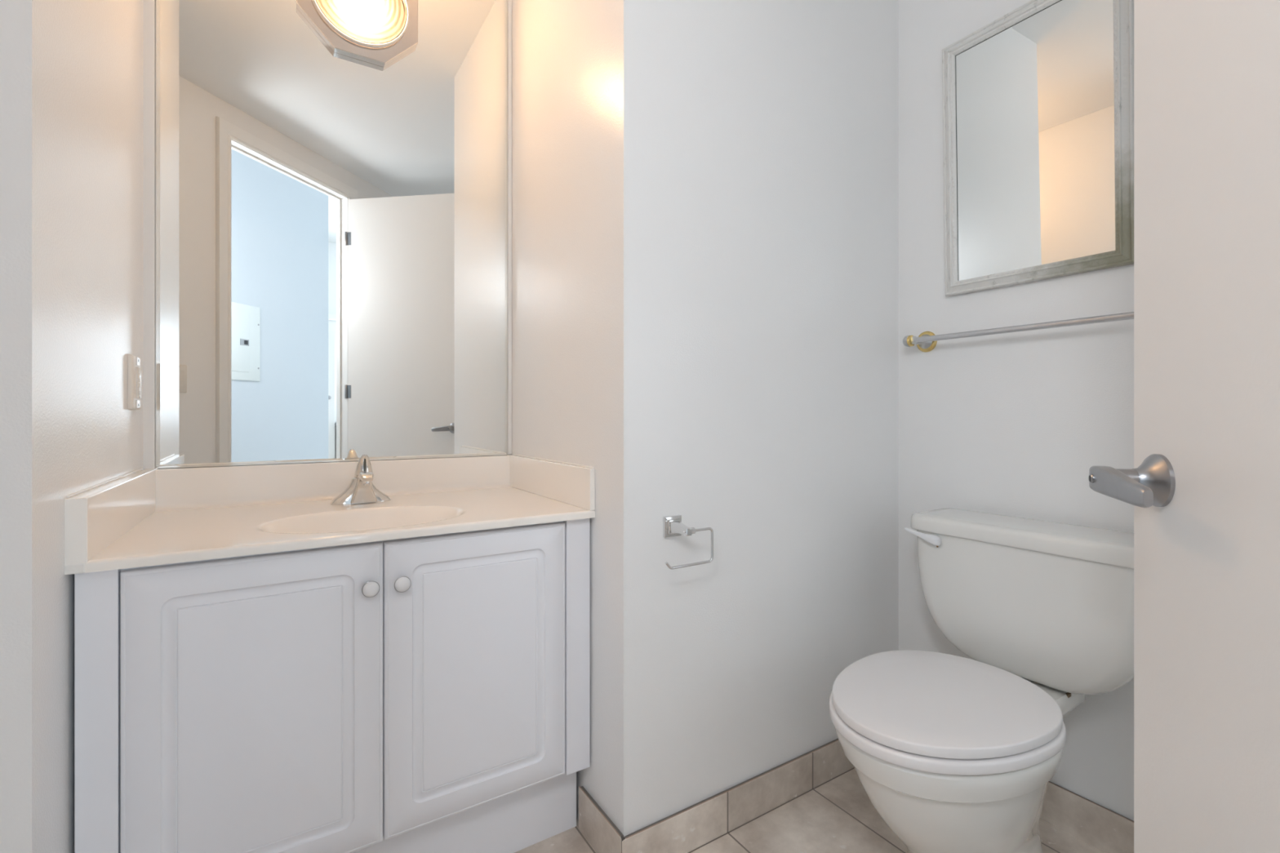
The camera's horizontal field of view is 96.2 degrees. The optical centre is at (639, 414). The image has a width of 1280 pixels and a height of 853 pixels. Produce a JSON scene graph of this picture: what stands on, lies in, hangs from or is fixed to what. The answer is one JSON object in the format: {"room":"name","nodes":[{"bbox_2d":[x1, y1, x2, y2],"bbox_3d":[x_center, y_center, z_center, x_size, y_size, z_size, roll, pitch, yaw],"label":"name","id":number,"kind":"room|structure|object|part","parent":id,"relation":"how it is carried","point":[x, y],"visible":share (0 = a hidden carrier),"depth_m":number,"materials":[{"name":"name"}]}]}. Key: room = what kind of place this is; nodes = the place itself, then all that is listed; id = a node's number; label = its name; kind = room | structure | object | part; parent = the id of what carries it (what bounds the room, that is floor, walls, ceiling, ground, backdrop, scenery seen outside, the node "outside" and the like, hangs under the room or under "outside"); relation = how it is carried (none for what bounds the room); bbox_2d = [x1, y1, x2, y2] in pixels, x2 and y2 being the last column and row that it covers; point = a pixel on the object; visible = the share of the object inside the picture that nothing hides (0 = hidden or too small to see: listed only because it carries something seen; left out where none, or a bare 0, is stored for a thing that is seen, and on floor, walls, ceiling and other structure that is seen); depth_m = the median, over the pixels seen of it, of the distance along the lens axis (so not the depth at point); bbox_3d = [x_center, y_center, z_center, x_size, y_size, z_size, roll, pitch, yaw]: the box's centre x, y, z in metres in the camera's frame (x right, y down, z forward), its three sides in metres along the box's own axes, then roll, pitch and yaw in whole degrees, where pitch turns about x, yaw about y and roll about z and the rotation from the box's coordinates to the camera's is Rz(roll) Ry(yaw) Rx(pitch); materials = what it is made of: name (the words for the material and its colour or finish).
{"room":"bathroom","nodes":[
{"label":"bathroom","id":0,"kind":"room"},
{"bbox_2d":[31,0,143,852],"bbox_3d":[-1.012,-0.199,1.008,0.116,2.384,0.688,0,0,-32],"label":"wall","id":1,"kind":"structure","parent":0,"point":[87,55],"depth_m":0.88,"materials":[{"name":"paint"}]},
{"bbox_2d":[127,354,141,409],"bbox_3d":[-1.076,-0.068,1.227,0.015,0.115,0.080,0,0,-32],"label":"wall outlet","id":2,"kind":"object","parent":1,"relation":"attached to","point":[134,362],"visible":1,"depth_m":1.20,"materials":[{"name":"beige plastic"}]},
{"bbox_2d":[135,366,141,398],"bbox_3d":[-1.073,-0.068,1.229,0.004,0.067,0.033,0,0,-32],"label":"receptacle","id":3,"kind":"object","parent":2,"relation":"attached to","point":[138,370],"depth_m":1.22,"materials":[{"name":"beige plastic"}]},
{"bbox_2d":[155,0,155,468],"bbox_3d":[-0.811,-0.199,1.609,1.100,2.384,0.110,0,0,-32],"label":"wall","id":4,"kind":"structure","parent":0,"point":[155,0],"depth_m":1.34,"materials":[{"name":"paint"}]},
{"bbox_2d":[143,0,511,469],"bbox_3d":[-0.774,-0.590,1.561,0.883,1.434,0.011,0,0,-32],"label":"wall mirror","id":5,"kind":"object","parent":4,"relation":"attached to","point":[334,230],"visible":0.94,"depth_m":1.52,"materials":[{"name":"clear glass"}]},
{"bbox_2d":[296,0,417,66],"bbox_3d":[-0.750,-1.115,1.542,0.296,0.296,0.057,0,0,-32],"label":"wall light","id":6,"kind":"object","parent":5,"relation":"attached to","point":[379,33],"visible":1,"depth_m":1.56,"materials":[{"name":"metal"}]},
{"bbox_3d":[-0.747,-1.103,1.544,0.084,0.068,0.047,0,0,-32],"label":"bulb","id":7,"kind":"part","parent":6,"relation":"part of","materials":[{"name":"white glass"}]},
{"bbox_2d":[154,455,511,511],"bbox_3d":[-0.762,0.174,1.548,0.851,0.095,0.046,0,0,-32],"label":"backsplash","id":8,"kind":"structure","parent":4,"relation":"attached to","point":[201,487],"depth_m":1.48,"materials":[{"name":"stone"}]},
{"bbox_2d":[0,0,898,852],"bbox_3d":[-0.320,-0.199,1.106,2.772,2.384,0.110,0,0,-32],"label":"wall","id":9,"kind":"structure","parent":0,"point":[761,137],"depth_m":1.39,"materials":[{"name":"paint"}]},
{"bbox_2d":[662,515,713,569],"bbox_3d":[0.094,0.278,1.264,0.130,0.101,0.068,0,0,-32],"label":"toilet paper holder","id":10,"kind":"object","parent":9,"relation":"attached to","point":[673,526],"visible":1,"depth_m":1.27,"materials":[{"name":"silver metal"}]},
{"bbox_3d":[0.074,0.250,1.283,0.046,0.046,0.014,0,0,-32],"label":"plate","id":11,"kind":"part","parent":10,"relation":"part of","materials":[{"name":"silver metal"}]},
{"bbox_3d":[0.092,0.249,1.255,0.025,0.025,0.054,0,0,-32],"label":"post","id":12,"kind":"part","parent":10,"relation":"part of","materials":[{"name":"silver metal"}]},
{"bbox_2d":[622,737,853,852],"bbox_3d":[0.374,0.945,1.476,0.983,0.097,0.011,0,0,-32],"label":"baseboard","id":13,"kind":"structure","parent":9,"relation":"attached to","point":[686,830],"depth_m":1.38,"materials":[{"name":"tile"}]},
{"bbox_2d":[511,0,623,835],"bbox_3d":[-0.177,-0.199,1.540,0.100,2.384,0.688,0,0,-32],"label":"wall","id":14,"kind":"structure","parent":0,"point":[567,55],"depth_m":1.39,"materials":[{"name":"paint"}]},
{"bbox_2d":[578,786,623,852],"bbox_3d":[-0.088,0.943,1.297,0.011,0.100,0.204,0,0,-32],"label":"baseboard","id":15,"kind":"structure","parent":14,"relation":"attached to","point":[602,834],"depth_m":1.30,"materials":[{"name":"tile"}]},
{"bbox_2d":[514,767,1105,852],"bbox_3d":[0.164,1.003,0.260,2.886,0.020,3.438,0,0,-32],"label":"floor","id":16,"kind":"structure","parent":0,"point":[837,815],"depth_m":1.36,"materials":[{"name":"tile"}]},
{"bbox_2d":[74,518,590,852],"bbox_3d":[-0.616,0.616,1.309,0.878,0.754,0.530,0,0,-32],"label":"vanity cabinet","id":17,"kind":"object","parent":16,"relation":"on","point":[428,694],"visible":0.95,"depth_m":1.06,"materials":[{"name":"white wood"}]},
{"bbox_3d":[-0.658,0.534,1.008,0.381,0.574,0.018,0,0,-32],"label":"door","id":18,"kind":"part","parent":17,"relation":"part of","materials":[{"name":"white wood"}]},
{"bbox_2d":[64,453,595,574],"bbox_3d":[-0.630,0.226,1.327,0.894,0.211,0.561,0,0,-32],"label":"countertop","id":19,"kind":"structure","parent":17,"relation":"on","point":[140,517],"depth_m":1.33,"materials":[{"name":"stone"}]},
{"bbox_2d":[329,454,391,504],"bbox_3d":[-0.690,0.161,1.430,0.140,0.120,0.127,0,0,-32],"label":"faucet","id":20,"kind":"object","parent":19,"relation":"on","point":[361,489],"visible":1,"depth_m":1.43,"materials":[{"name":"silver metal"}]},
{"bbox_3d":[-0.676,0.180,1.414,0.060,0.079,0.085,0,0,-32],"label":"spout","id":21,"kind":"part","parent":20,"relation":"part of","materials":[{"name":"silver metal"}]},
{"bbox_3d":[-0.702,0.131,1.461,0.042,0.060,0.044,0,0,-32],"label":"handle","id":22,"kind":"part","parent":20,"relation":"part of","materials":[{"name":"silver metal"}]},
{"bbox_3d":[-0.507,0.327,1.080,0.031,0.031,0.026,0,0,-32],"label":"knob","id":23,"kind":"part","parent":17,"relation":"part of","materials":[{"name":"white plastic"}]},
{"bbox_3d":[-0.460,0.327,1.110,0.031,0.031,0.026,0,0,-32],"label":"knob","id":24,"kind":"part","parent":17,"relation":"part of","materials":[{"name":"white plastic"}]},
{"bbox_3d":[-0.335,0.534,1.215,0.382,0.574,0.018,0,0,-32],"label":"door","id":25,"kind":"part","parent":17,"relation":"part of","materials":[{"name":"white wood"}]},
{"bbox_2d":[829,507,1133,852],"bbox_3d":[0.693,0.625,1.203,0.707,0.736,0.514,0,0,-32],"label":"toilet","id":26,"kind":"object","parent":16,"relation":"on","point":[953,753],"visible":0.92,"depth_m":1.15,"materials":[{"name":"ceramic"}]},
{"bbox_3d":[0.718,0.310,1.460,0.022,0.032,0.086,0,0,-32],"label":"flush lever","id":27,"kind":"part","parent":26,"relation":"part of","materials":[{"name":"white plastic"}]},
{"bbox_3d":[0.589,0.563,1.143,0.456,0.020,0.372,0,0,-32],"label":"seat lid","id":28,"kind":"part","parent":26,"relation":"part of","materials":[{"name":"plastic"}]},
{"bbox_3d":[0.587,0.586,1.141,0.462,0.022,0.383,0,0,-32],"label":"seat","id":29,"kind":"part","parent":26,"relation":"part of","materials":[{"name":"plastic"}]},
{"bbox_3d":[0.636,0.796,1.172,0.557,0.394,0.374,0,0,-32],"label":"bowl","id":30,"kind":"part","parent":26,"relation":"part of","materials":[{"name":"ceramic"}]},
{"bbox_3d":[0.911,0.278,1.341,0.190,0.041,0.514,0,0,-32],"label":"tank lid","id":31,"kind":"part","parent":26,"relation":"part of","materials":[{"name":"ceramic"}]},
{"bbox_3d":[0.912,0.448,1.342,0.176,0.306,0.491,0,0,-32],"label":"tank","id":32,"kind":"part","parent":26,"relation":"part of","materials":[{"name":"ceramic"}]},
{"bbox_2d":[898,0,1133,821],"bbox_3d":[1.471,-0.199,0.771,0.110,2.384,2.599,0,0,-32],"label":"wall","id":33,"kind":"structure","parent":0,"point":[1012,424],"depth_m":1.52,"materials":[{"name":"paint"}]},
{"bbox_2d":[902,311,1133,352],"bbox_3d":[0.965,-0.212,1.392,0.077,0.061,0.675,0,0,-32],"label":"towel bar","id":34,"kind":"object","parent":33,"relation":"attached to","point":[926,341],"visible":0.49,"depth_m":1.43,"materials":[{"name":"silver metal"}]},
{"bbox_3d":[0.803,-0.212,1.649,0.058,0.043,0.043,0,0,-32],"label":"mounting post","id":35,"kind":"part","parent":34,"relation":"part of","materials":[{"name":"silver metal"}]},
{"bbox_2d":[942,0,1133,296],"bbox_3d":[0.961,-0.673,1.425,0.044,0.683,0.419,0,0,-32],"label":"framed mirror","id":36,"kind":"object","parent":33,"relation":"attached to","point":[1038,99],"visible":1,"depth_m":1.40,"materials":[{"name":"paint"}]},
{"bbox_2d":[1040,781,1133,852],"bbox_3d":[1.433,0.944,0.717,0.011,0.099,2.408,0,0,-32],"label":"baseboard","id":37,"kind":"structure","parent":33,"relation":"attached to","point":[1108,831],"depth_m":1.33,"materials":[{"name":"tile"}]},
{"bbox_3d":[0.040,-0.155,0.066,0.679,2.295,0.657,0,0,-32],"label":"trim","id":38,"kind":"structure","parent":0,"visible":0},
{"bbox_2d":[1088,0,1279,852],"bbox_3d":[0.514,-0.123,0.353,0.169,2.207,0.710,0,0,17],"label":"door","id":39,"kind":"structure","parent":38,"relation":"attached to","point":[1202,486],"depth_m":0.57,"materials":[{"name":"paint"}]},
{"bbox_3d":[0.520,0.076,0.620,0.022,0.033,0.116,0,0,17],"label":"lever","id":40,"kind":"part","parent":39,"relation":"part of","materials":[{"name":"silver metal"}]},
{"bbox_3d":[0.572,0.074,0.649,0.024,0.059,0.059,0,0,17],"label":"handle","id":41,"kind":"part","parent":39,"relation":"part of","materials":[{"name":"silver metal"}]}
]}

